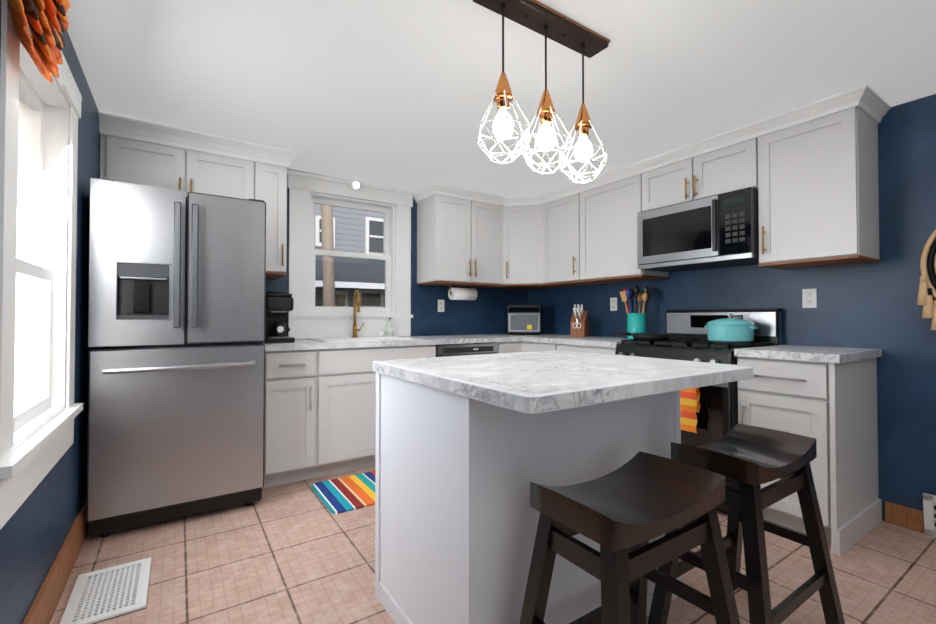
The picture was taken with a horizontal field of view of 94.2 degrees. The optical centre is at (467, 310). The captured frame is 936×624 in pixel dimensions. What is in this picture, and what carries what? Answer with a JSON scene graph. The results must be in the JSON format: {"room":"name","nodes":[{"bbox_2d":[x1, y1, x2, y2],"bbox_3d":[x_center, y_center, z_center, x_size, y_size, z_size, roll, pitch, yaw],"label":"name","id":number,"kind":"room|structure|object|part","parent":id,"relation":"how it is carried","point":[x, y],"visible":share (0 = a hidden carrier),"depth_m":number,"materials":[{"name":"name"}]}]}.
{"room":"kitchen","nodes":[
{"label":"kitchen","id":0,"kind":"room"},
{"bbox_2d":[0,0,99,623],"bbox_3d":[-0.963,-0.032,0.591,0.160,2.290,5.200,1,-1,-34],"label":"wall","id":1,"kind":"structure","parent":0,"point":[35,529],"depth_m":1.85,"materials":[{"name":"blue paint"}]},
{"bbox_2d":[7,0,69,82],"bbox_3d":[-1.193,-0.911,1.225,0.098,0.490,0.490,1,-1,-34],"label":"wreath","id":2,"kind":"object","parent":1,"relation":"attached to","point":[48,24],"visible":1,"depth_m":1.20,"materials":[{"name":"orange"}]},
{"bbox_2d":[0,0,82,529],"bbox_3d":[-1.538,-0.200,1.496,0.200,1.555,1.020,1,-1,-34],"label":"window","id":3,"kind":"structure","parent":1,"relation":"in","point":[39,413],"depth_m":1.74,"materials":[{"name":"white wood"}]},
{"bbox_2d":[22,500,88,623],"bbox_3d":[-0.886,1.034,0.620,0.015,0.160,5.170,1,-1,-34],"label":"baseboard","id":4,"kind":"structure","parent":1,"relation":"attached to","point":[45,603],"depth_m":1.70,"materials":[{"name":"brown wood"}]},
{"bbox_2d":[266,169,527,335],"bbox_3d":[-0.883,0.019,3.860,3.910,2.290,0.160,1,-1,-34],"label":"wall","id":5,"kind":"structure","parent":0,"point":[485,312],"depth_m":4.22,"materials":[{"name":"blue paint"}]},
{"bbox_2d":[98,112,257,199],"bbox_3d":[-1.895,-0.887,2.895,0.812,0.472,0.347,1,-1,-34],"label":"upper cabinet","id":6,"kind":"object","parent":5,"relation":"attached to","point":[131,151],"depth_m":2.72,"materials":[{"name":"grey wood"}]},
{"bbox_2d":[258,144,289,277],"bbox_3d":[-1.468,-0.693,3.175,0.213,0.852,0.347,1,-1,-34],"label":"upper cabinet","id":7,"kind":"object","parent":5,"relation":"attached to","point":[273,163],"depth_m":3.05,"materials":[{"name":"grey wood"}]},
{"bbox_2d":[287,170,413,338],"bbox_3d":[-1.005,-0.432,3.761,1.110,1.320,0.202,1,-1,-34],"label":"window","id":8,"kind":"structure","parent":5,"relation":"in","point":[308,318],"depth_m":3.68,"materials":[{"name":"white wood"}]},
{"bbox_2d":[438,300,443,311],"bbox_3d":[-0.258,-0.046,4.176,0.072,0.116,0.007,1,-1,-34],"label":"electrical outlet plate","id":9,"kind":"object","parent":5,"relation":"attached to","point":[440,302],"depth_m":4.17,"materials":[{"name":"white plastic"}]},
{"bbox_2d":[414,184,509,287],"bbox_3d":[-0.040,-0.664,4.099,0.788,0.823,0.386,1,-1,-34],"label":"upper cabinet","id":10,"kind":"object","parent":5,"relation":"attached to","point":[459,230],"depth_m":3.93,"materials":[{"name":"grey wood"}]},
{"bbox_2d":[448,285,477,299],"bbox_3d":[-0.049,-0.168,4.117,0.320,0.138,0.116,1,-1,-34],"label":"paper towel holder","id":11,"kind":"object","parent":10,"relation":"attached to","point":[462,293],"visible":1,"depth_m":4.07,"materials":[{"name":"white paper"}]},
{"bbox_2d":[50,466,935,623],"bbox_3d":[0.599,1.159,1.610,3.910,0.060,5.520,1,-1,-34],"label":"floor","id":12,"kind":"structure","parent":0,"point":[298,552],"depth_m":1.91,"materials":[{"name":"tile"}]},
{"bbox_2d":[60,557,150,623],"bbox_3d":[-1.436,1.125,1.747,0.250,0.012,0.400,1,-1,-34],"label":"floor vent","id":13,"kind":"object","parent":12,"relation":"in","point":[101,595],"visible":1,"depth_m":1.72,"materials":[{"name":"white metal"}]},
{"bbox_2d":[86,177,265,537],"bbox_3d":[-1.703,0.254,2.611,0.777,1.782,0.908,1,-1,-34],"label":"refrigerator","id":14,"kind":"object","parent":12,"relation":"on","point":[176,368],"visible":1,"depth_m":2.26,"materials":[{"name":"grey metal"}]},
{"bbox_2d":[263,348,329,487],"bbox_3d":[-1.291,0.707,3.103,0.395,0.890,0.627,1,-1,-34],"label":"base cabinet","id":15,"kind":"object","parent":12,"relation":"on","point":[297,384],"depth_m":2.85,"materials":[{"name":"grey wood"}]},
{"bbox_2d":[263,334,553,351],"bbox_3d":[-0.309,0.251,3.751,2.741,0.040,0.644,1,-1,-34],"label":"countertop","id":16,"kind":"structure","parent":15,"relation":"on","point":[299,345],"depth_m":3.21,"materials":[{"name":"white stone"}]},
{"bbox_2d":[264,292,294,342],"bbox_3d":[-1.360,0.042,3.045,0.215,0.354,0.330,1,-1,-34],"label":"coffee maker","id":17,"kind":"object","parent":16,"relation":"on","point":[279,306],"visible":0.58,"depth_m":2.97,"materials":[{"name":"black plastic"}]},
{"bbox_2d":[273,323,289,336],"bbox_3d":[-1.283,0.132,2.998,0.110,0.092,0.081,1,-1,-34],"label":"coffee mug","id":18,"kind":"object","parent":17,"relation":"on","point":[279,329],"visible":0.98,"depth_m":2.96,"materials":[{"name":"black ceramic"}]},
{"bbox_2d":[352,290,363,336],"bbox_3d":[-0.898,0.024,3.605,0.105,0.393,0.131,1,-1,-34],"label":"faucet","id":19,"kind":"object","parent":16,"relation":"on","point":[355,329],"visible":0.98,"depth_m":3.61,"materials":[{"name":"gold metal"}]},
{"bbox_2d":[306,336,421,343],"bbox_3d":[-0.819,0.318,3.424,0.759,0.199,0.530,1,-1,-34],"label":"sink","id":20,"kind":"object","parent":16,"relation":"in","point":[376,337],"depth_m":3.57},
{"bbox_2d":[381,318,392,336],"bbox_3d":[-0.707,0.143,3.788,0.119,0.162,0.068,1,-1,-34],"label":"soap bottle","id":21,"kind":"object","parent":16,"relation":"on","point":[389,328],"visible":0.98,"depth_m":3.78,"materials":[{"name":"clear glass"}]},
{"bbox_2d":[507,304,541,334],"bbox_3d":[0.569,0.090,4.353,0.330,0.300,0.315,0,-1,11],"label":"countertop oven","id":22,"kind":"object","parent":16,"relation":"on","point":[524,318],"visible":0.98,"depth_m":4.23,"materials":[{"name":"silver metal"}]},
{"bbox_2d":[311,471,375,513],"bbox_3d":[-0.516,1.143,2.892,0.910,0.012,0.510,1,-1,-34],"label":"mat","id":23,"kind":"object","parent":12,"relation":"on","point":[345,494],"visible":0.4,"depth_m":2.71,"materials":[{"name":"multicoloured fabric"}]},
{"bbox_2d":[330,344,437,474],"bbox_3d":[-0.831,0.712,3.408,0.990,0.890,0.627,1,-1,-34],"label":"base cabinet","id":24,"kind":"object","parent":12,"relation":"on","point":[352,375],"depth_m":3.07,"materials":[{"name":"grey wood"}]},
{"bbox_2d":[436,342,497,356],"bbox_3d":[-0.156,0.721,3.837,0.602,0.885,0.605,1,-1,-34],"label":"dishwasher","id":25,"kind":"object","parent":12,"relation":"on","point":[443,350],"visible":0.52,"depth_m":3.58,"materials":[{"name":"grey metal"}]},
{"bbox_2d":[497,340,521,352],"bbox_3d":[0.219,0.722,4.073,0.274,0.890,0.682,1,-1,-34],"label":"base cabinet","id":26,"kind":"object","parent":12,"relation":"on","point":[504,346],"depth_m":3.83,"materials":[{"name":"grey wood"}]},
{"bbox_2d":[522,340,561,351],"bbox_3d":[0.857,0.719,3.862,0.672,0.890,0.515,1,-1,-34],"label":"base cabinet","id":27,"kind":"object","parent":12,"relation":"on","point":[527,345],"depth_m":3.70,"materials":[{"name":"grey wood"}]},
{"bbox_2d":[522,336,629,347],"bbox_3d":[1.024,0.249,3.639,0.644,0.040,1.017,1,-1,-34],"label":"countertop","id":28,"kind":"structure","parent":27,"relation":"on","point":[590,341],"depth_m":3.40,"materials":[{"name":"white stone"}]},
{"bbox_2d":[571,304,588,336],"bbox_3d":[0.996,0.089,3.884,0.120,0.287,0.256,0,-1,26],"label":"knife block","id":29,"kind":"object","parent":28,"relation":"on","point":[579,324],"visible":1,"depth_m":3.82,"materials":[{"name":"brown wood"}]},
{"bbox_2d":[620,286,652,338],"bbox_3d":[1.328,0.014,3.430,0.220,0.422,0.228,1,-1,-34],"label":"utensil crock","id":30,"kind":"object","parent":28,"relation":"on","point":[636,322],"visible":0.9,"depth_m":3.38,"materials":[{"name":"teal ceramic"}]},
{"bbox_2d":[373,350,752,623],"bbox_3d":[0.303,0.664,1.635,1.050,0.932,0.970,1,-1,-34],"label":"kitchen island","id":31,"kind":"object","parent":12,"relation":"on","point":[469,448],"visible":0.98,"depth_m":1.36,"materials":[{"name":"white wood"}]},
{"bbox_2d":[562,344,615,354],"bbox_3d":[1.126,0.713,3.497,0.628,0.890,0.670,1,-1,-34],"label":"base cabinet","id":32,"kind":"object","parent":12,"relation":"on","point":[570,347],"depth_m":3.29,"materials":[{"name":"grey wood"}]},
{"bbox_2d":[519,451,739,623],"bbox_3d":[0.424,0.780,1.139,0.572,0.684,0.392,1,-1,-34],"label":"stool","id":33,"kind":"object","parent":12,"relation":"on","point":[623,515],"visible":1,"depth_m":1.10,"materials":[{"name":"black wood"}]},
{"bbox_2d":[615,308,781,513],"bbox_3d":[1.474,0.568,2.858,0.742,1.162,0.755,1,-1,-34],"label":"range","id":34,"kind":"object","parent":12,"relation":"on","point":[717,414],"depth_m":2.70,"materials":[{"name":"black metal"}]},
{"bbox_2d":[612,331,670,340],"bbox_3d":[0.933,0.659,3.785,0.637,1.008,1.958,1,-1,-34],"label":"skillet","id":35,"kind":"object","parent":34,"relation":"on","point":[652,336],"visible":0.96,"depth_m":2.90,"materials":[{"name":"black metal"}]},
{"bbox_2d":[680,387,699,432],"bbox_3d":[1.268,0.535,2.520,0.034,0.315,0.138,1,-1,-34],"label":"hanging towel","id":36,"kind":"object","parent":34,"relation":"hanging from","point":[689,404],"visible":0.62,"depth_m":2.49,"materials":[{"name":"orange fabric"}]},
{"bbox_3d":[1.689,0.108,2.806,0.272,0.180,0.298,1,-1,-34],"label":"dutch oven","id":37,"kind":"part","parent":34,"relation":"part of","materials":[{"name":"teal metal"}]},
{"bbox_2d":[648,424,844,623],"bbox_3d":[0.954,0.786,1.497,0.572,0.684,0.392,1,-1,-34],"label":"stool","id":38,"kind":"object","parent":12,"relation":"on","point":[747,460],"visible":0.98,"depth_m":1.46,"materials":[{"name":"black wood"}]},
{"bbox_2d":[737,356,881,555],"bbox_3d":[1.860,0.696,2.390,0.630,0.890,0.437,1,-1,-34],"label":"base cabinet","id":39,"kind":"object","parent":12,"relation":"on","point":[835,405],"depth_m":2.17,"materials":[{"name":"grey wood"}]},
{"bbox_2d":[734,345,881,363],"bbox_3d":[1.859,0.230,2.382,0.644,0.040,0.458,1,-1,-34],"label":"countertop","id":40,"kind":"structure","parent":39,"relation":"on","point":[816,354],"depth_m":2.23,"materials":[{"name":"white stone"}]},
{"bbox_2d":[66,0,935,196],"bbox_3d":[0.599,-1.165,1.646,3.910,0.114,5.520,1,-1,-34],"label":"ceiling","id":41,"kind":"structure","parent":0,"point":[397,94],"depth_m":2.06,"materials":[{"name":"grey paint"}]},
{"bbox_2d":[351,181,360,189],"bbox_3d":[-0.949,-1.060,3.687,0.076,0.076,0.042,1,-1,-34],"label":"puck light","id":42,"kind":"object","parent":41,"relation":"attached to","point":[355,185],"visible":1,"depth_m":3.67,"materials":[{"name":"white plastic"}]},
{"bbox_2d":[473,0,609,183],"bbox_3d":[0.301,-0.834,1.683,0.630,0.594,0.202,1,-1,-34],"label":"pendant light","id":43,"kind":"object","parent":41,"relation":"hanging from","point":[548,22],"visible":1,"depth_m":1.66,"materials":[{"name":"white metal"}]},
{"bbox_2d":[528,94,935,520],"bbox_3d":[2.161,0.001,2.665,0.160,2.290,5.200,1,-1,-34],"label":"wall","id":44,"kind":"structure","parent":0,"point":[870,305],"depth_m":2.37,"materials":[{"name":"blue paint"}]},
{"bbox_2d":[502,193,569,289],"bbox_3d":[0.562,-0.661,4.329,0.670,0.823,0.670,1,-1,-34],"label":"upper cabinet","id":45,"kind":"object","parent":44,"relation":"attached to","point":[523,217],"depth_m":4.13,"materials":[{"name":"grey wood"}]},
{"bbox_2d":[546,180,585,286],"bbox_3d":[0.962,-0.666,3.983,0.387,0.823,0.551,1,-1,-34],"label":"upper cabinet","id":46,"kind":"object","parent":44,"relation":"attached to","point":[565,206],"depth_m":3.85,"materials":[{"name":"grey wood"}]},
{"bbox_2d":[610,298,616,310],"bbox_3d":[1.284,-0.056,3.836,0.007,0.116,0.072,1,-1,-34],"label":"electrical outlet plate","id":47,"kind":"object","parent":44,"relation":"attached to","point":[613,301],"depth_m":3.83,"materials":[{"name":"white plastic"}]},
{"bbox_2d":[578,160,668,283],"bbox_3d":[1.245,-0.672,3.593,0.347,0.823,0.663,1,-1,-34],"label":"upper cabinet","id":48,"kind":"object","parent":44,"relation":"attached to","point":[613,199],"depth_m":3.43,"materials":[{"name":"grey wood"}]},
{"bbox_2d":[642,121,757,211],"bbox_3d":[1.643,-0.911,2.998,0.347,0.363,0.775,1,-1,-34],"label":"upper cabinet","id":49,"kind":"object","parent":44,"relation":"attached to","point":[728,162],"depth_m":2.84,"materials":[{"name":"grey wood"}]},
{"bbox_2d":[637,187,759,271],"bbox_3d":[1.606,-0.511,2.967,0.430,0.413,0.760,1,-1,-34],"label":"microwave","id":50,"kind":"object","parent":49,"relation":"attached to","point":[717,231],"visible":0.98,"depth_m":2.80,"materials":[{"name":"grey metal"}]},
{"bbox_2d":[802,288,816,307],"bbox_3d":[2.075,-0.074,2.645,0.007,0.116,0.072,1,-1,-34],"label":"electrical outlet plate","id":51,"kind":"object","parent":44,"relation":"attached to","point":[809,298],"depth_m":2.64,"materials":[{"name":"white plastic"}]},
{"bbox_2d":[756,88,881,269],"bbox_3d":[1.983,-0.689,2.482,0.347,0.823,0.455,1,-1,-34],"label":"upper cabinet","id":52,"kind":"object","parent":44,"relation":"attached to","point":[808,172],"depth_m":2.34,"materials":[{"name":"grey wood"}]},
{"bbox_2d":[885,501,924,533],"bbox_3d":[2.888,1.071,1.397,0.013,0.110,2.290,1,-1,-34],"label":"baseboard","id":53,"kind":"structure","parent":44,"relation":"attached to","point":[895,514],"depth_m":2.28,"materials":[{"name":"brown wood"}]},
{"bbox_2d":[917,229,935,329],"bbox_3d":[2.482,-0.180,1.975,0.058,0.734,0.635,1,-1,-34],"label":"wall art","id":54,"kind":"object","parent":44,"relation":"attached to","point":[926,292],"visible":0.98,"depth_m":2.20,"materials":[{"name":"brown wicker"}]},
{"bbox_2d":[923,493,935,536],"bbox_3d":[2.436,1.029,2.039,0.042,0.215,0.420,1,-1,-34],"label":"air vent","id":55,"kind":"object","parent":44,"relation":"in","point":[929,505],"visible":1,"depth_m":2.19,"materials":[{"name":"white metal"}]},
{"label":"outside","id":56,"kind":"structure","parent":0,"visible":0},
{"bbox_2d":[321,205,334,306],"bbox_3d":[-2.059,-1.297,6.365,0.370,7.005,0.170,1,-1,-34],"label":"pole","id":57,"kind":"object","parent":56,"point":[327,285],"depth_m":6.29,"materials":[{"name":"beige wood"}]},
{"bbox_2d":[314,204,384,306],"bbox_3d":[-1.772,-1.765,8.472,8.000,8.000,1.620,1,-1,-34],"label":"house","id":58,"kind":"structure","parent":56,"point":[364,263],"depth_m":8.68,"materials":[{"name":"grey"}]}
]}

